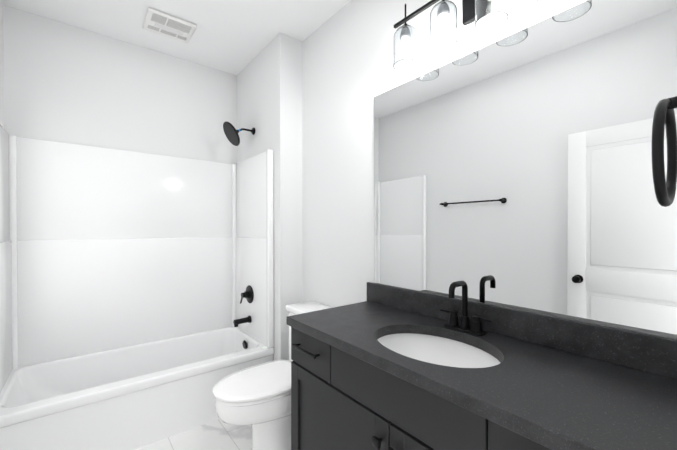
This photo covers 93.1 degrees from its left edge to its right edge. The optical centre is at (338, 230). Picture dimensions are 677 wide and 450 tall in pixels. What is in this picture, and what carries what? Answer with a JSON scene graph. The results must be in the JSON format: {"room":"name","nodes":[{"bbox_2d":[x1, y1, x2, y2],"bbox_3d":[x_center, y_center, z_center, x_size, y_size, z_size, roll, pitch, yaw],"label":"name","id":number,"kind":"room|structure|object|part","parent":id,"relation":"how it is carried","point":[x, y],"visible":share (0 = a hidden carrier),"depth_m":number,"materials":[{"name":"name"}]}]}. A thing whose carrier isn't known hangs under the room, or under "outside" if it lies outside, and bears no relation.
{"room":"bathroom","nodes":[
{"label":"bathroom","id":0,"kind":"room"},
{"bbox_2d":[0,0,3,127],"bbox_3d":[-0.820,-0.069,0.316,0.100,2.740,4.600,0,0,-39],"label":"wall","id":1,"kind":"structure","parent":0,"point":[1,70],"depth_m":2.01,"materials":[{"name":"white paint"}]},
{"bbox_2d":[3,5,236,163],"bbox_3d":[-1.509,-0.085,2.643,1.920,2.740,0.100,0,0,-39],"label":"wall","id":2,"kind":"structure","parent":0,"point":[66,83],"depth_m":2.40,"materials":[{"name":"white paint"}]},
{"bbox_2d":[2,0,350,74],"bbox_3d":[-0.108,-1.493,0.872,1.920,0.100,4.600,0,0,-39],"label":"ceiling","id":3,"kind":"structure","parent":0,"point":[235,37],"depth_m":2.22,"materials":[{"name":"white paint"}]},
{"bbox_2d":[142,8,196,43],"bbox_3d":[-1.194,-1.439,2.270,0.300,0.023,0.270,0,0,-39],"label":"fan","id":4,"kind":"object","parent":3,"relation":"attached to","point":[148,17],"depth_m":2.25,"materials":[{"name":"white plastic"}]},
{"bbox_2d":[147,25,186,40],"bbox_3d":[-1.235,-1.430,2.322,0.250,0.002,0.041,0,0,-39],"label":"fan grille","id":5,"kind":"object","parent":4,"relation":"attached to","point":[149,26],"depth_m":2.31,"materials":[{"name":"grey plastic"}]},
{"bbox_3d":[-1.202,-1.429,2.279,0.180,0.004,0.047,0,0,-39],"label":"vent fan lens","id":6,"kind":"part","parent":4,"relation":"part of","materials":[{"name":"white plastic"}]},
{"bbox_2d":[151,13,190,33],"bbox_3d":[-1.152,-1.429,2.217,0.240,0.002,0.094,0,0,-39],"label":"fan grille","id":7,"kind":"object","parent":4,"relation":"attached to","point":[155,17],"depth_m":2.21,"materials":[{"name":"grey plastic"}]},
{"bbox_2d":[135,419,251,449],"bbox_3d":[-0.108,1.347,0.892,1.920,0.100,4.600,0,0,-39],"label":"floor","id":8,"kind":"structure","parent":0,"point":[219,434],"depth_m":1.98,"materials":[{"name":"tile"}]},
{"bbox_2d":[0,121,273,449],"bbox_3d":[-1.317,0.210,2.251,1.526,2.155,0.750,0,0,-39],"label":"shower","id":9,"kind":"object","parent":8,"relation":"on","point":[136,300],"visible":0.96,"depth_m":2.33,"materials":[{"name":"white plastic"}]},
{"bbox_2d":[0,326,273,449],"bbox_3d":[-1.317,1.088,2.257,1.526,0.400,0.750,0,0,-39],"label":"tub","id":10,"kind":"object","parent":9,"relation":"in","point":[135,395],"depth_m":2.04,"materials":[{"name":"white plastic"}]},
{"bbox_3d":[-0.797,0.723,2.658,0.136,0.528,0.152,0,0,-39],"label":"valve spout","id":11,"kind":"part","parent":9,"relation":"part of","materials":[{"name":"black metal"}]},
{"bbox_2d":[213,301,331,449],"bbox_3d":[-0.356,0.902,1.937,0.771,0.775,0.452,0,0,-39],"label":"toilet","id":12,"kind":"object","parent":8,"relation":"on","point":[257,398],"visible":0.42,"depth_m":1.79,"materials":[{"name":"white ceramic"}]},
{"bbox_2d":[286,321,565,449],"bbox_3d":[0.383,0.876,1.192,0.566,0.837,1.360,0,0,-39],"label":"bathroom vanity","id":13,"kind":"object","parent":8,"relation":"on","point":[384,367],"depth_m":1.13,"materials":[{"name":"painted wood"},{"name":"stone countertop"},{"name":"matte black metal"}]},
{"bbox_2d":[286,301,676,449],"bbox_3d":[0.388,0.438,1.195,0.556,0.040,1.362,0,0,-39],"label":"countertop","id":14,"kind":"structure","parent":13,"relation":"on","point":[570,401],"depth_m":0.92,"materials":[{"name":"black stone"}]},
{"bbox_2d":[378,333,499,367],"bbox_3d":[0.355,0.537,1.204,0.433,0.156,0.565,0,0,-39],"label":"sink","id":15,"kind":"object","parent":14,"relation":"in","point":[434,348],"depth_m":1.37,"materials":[{"name":"white ceramic"}]},
{"bbox_2d":[440,281,492,335],"bbox_3d":[0.494,0.311,1.313,0.136,0.211,0.232,0,0,-39],"label":"faucet","id":16,"kind":"object","parent":14,"relation":"on","point":[453,327],"depth_m":1.33,"materials":[{"name":"black metal"}]},
{"bbox_2d":[237,32,301,360],"bbox_3d":[-0.616,-0.086,2.749,0.190,2.740,0.845,0,0,-39],"label":"wall bump-out","id":17,"kind":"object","parent":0,"point":[269,92],"visible":0.5,"depth_m":2.43,"materials":[{"name":"white paint"}]},
{"bbox_2d":[302,0,672,338],"bbox_3d":[0.604,-0.077,1.449,0.100,2.740,4.600,0,0,-39],"label":"wall","id":18,"kind":"structure","parent":0,"point":[349,72],"depth_m":2.03,"materials":[{"name":"white paint"}]},
{"bbox_2d":[393,0,552,70],"bbox_3d":[0.535,-0.973,1.324,0.152,0.340,0.770,0,0,-39],"label":"sconce","id":19,"kind":"object","parent":18,"relation":"attached to","point":[487,15],"visible":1,"depth_m":1.37,"materials":[{"name":"glass"}]},
{"bbox_2d":[374,0,676,338],"bbox_3d":[0.617,-0.231,1.342,0.006,1.072,1.314,0,0,-39],"label":"mirror","id":20,"kind":"object","parent":18,"relation":"attached to","point":[513,171],"visible":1,"depth_m":1.17,"materials":[{"name":"clear glass"}]},
{"bbox_2d":[367,282,676,380],"bbox_3d":[0.596,0.362,1.360,0.023,0.110,1.362,0,0,-39],"label":"backsplash","id":21,"kind":"structure","parent":0,"relation":"attached to","point":[649,353],"depth_m":1.15,"materials":[{"name":"black stone"}]},
{"bbox_3d":[0.756,-0.070,0.535,0.800,2.740,0.120,0,0,-39],"label":"wall","id":22,"kind":"structure","parent":0,"visible":0},
{"bbox_2d":[651,96,676,206],"bbox_3d":[0.539,-0.132,0.486,0.169,0.188,0.072,0,0,-39],"label":"towel ring","id":23,"kind":"object","parent":22,"relation":"attached to","point":[663,119],"visible":1,"depth_m":0.48,"materials":[{"name":"black metal"}]}
]}

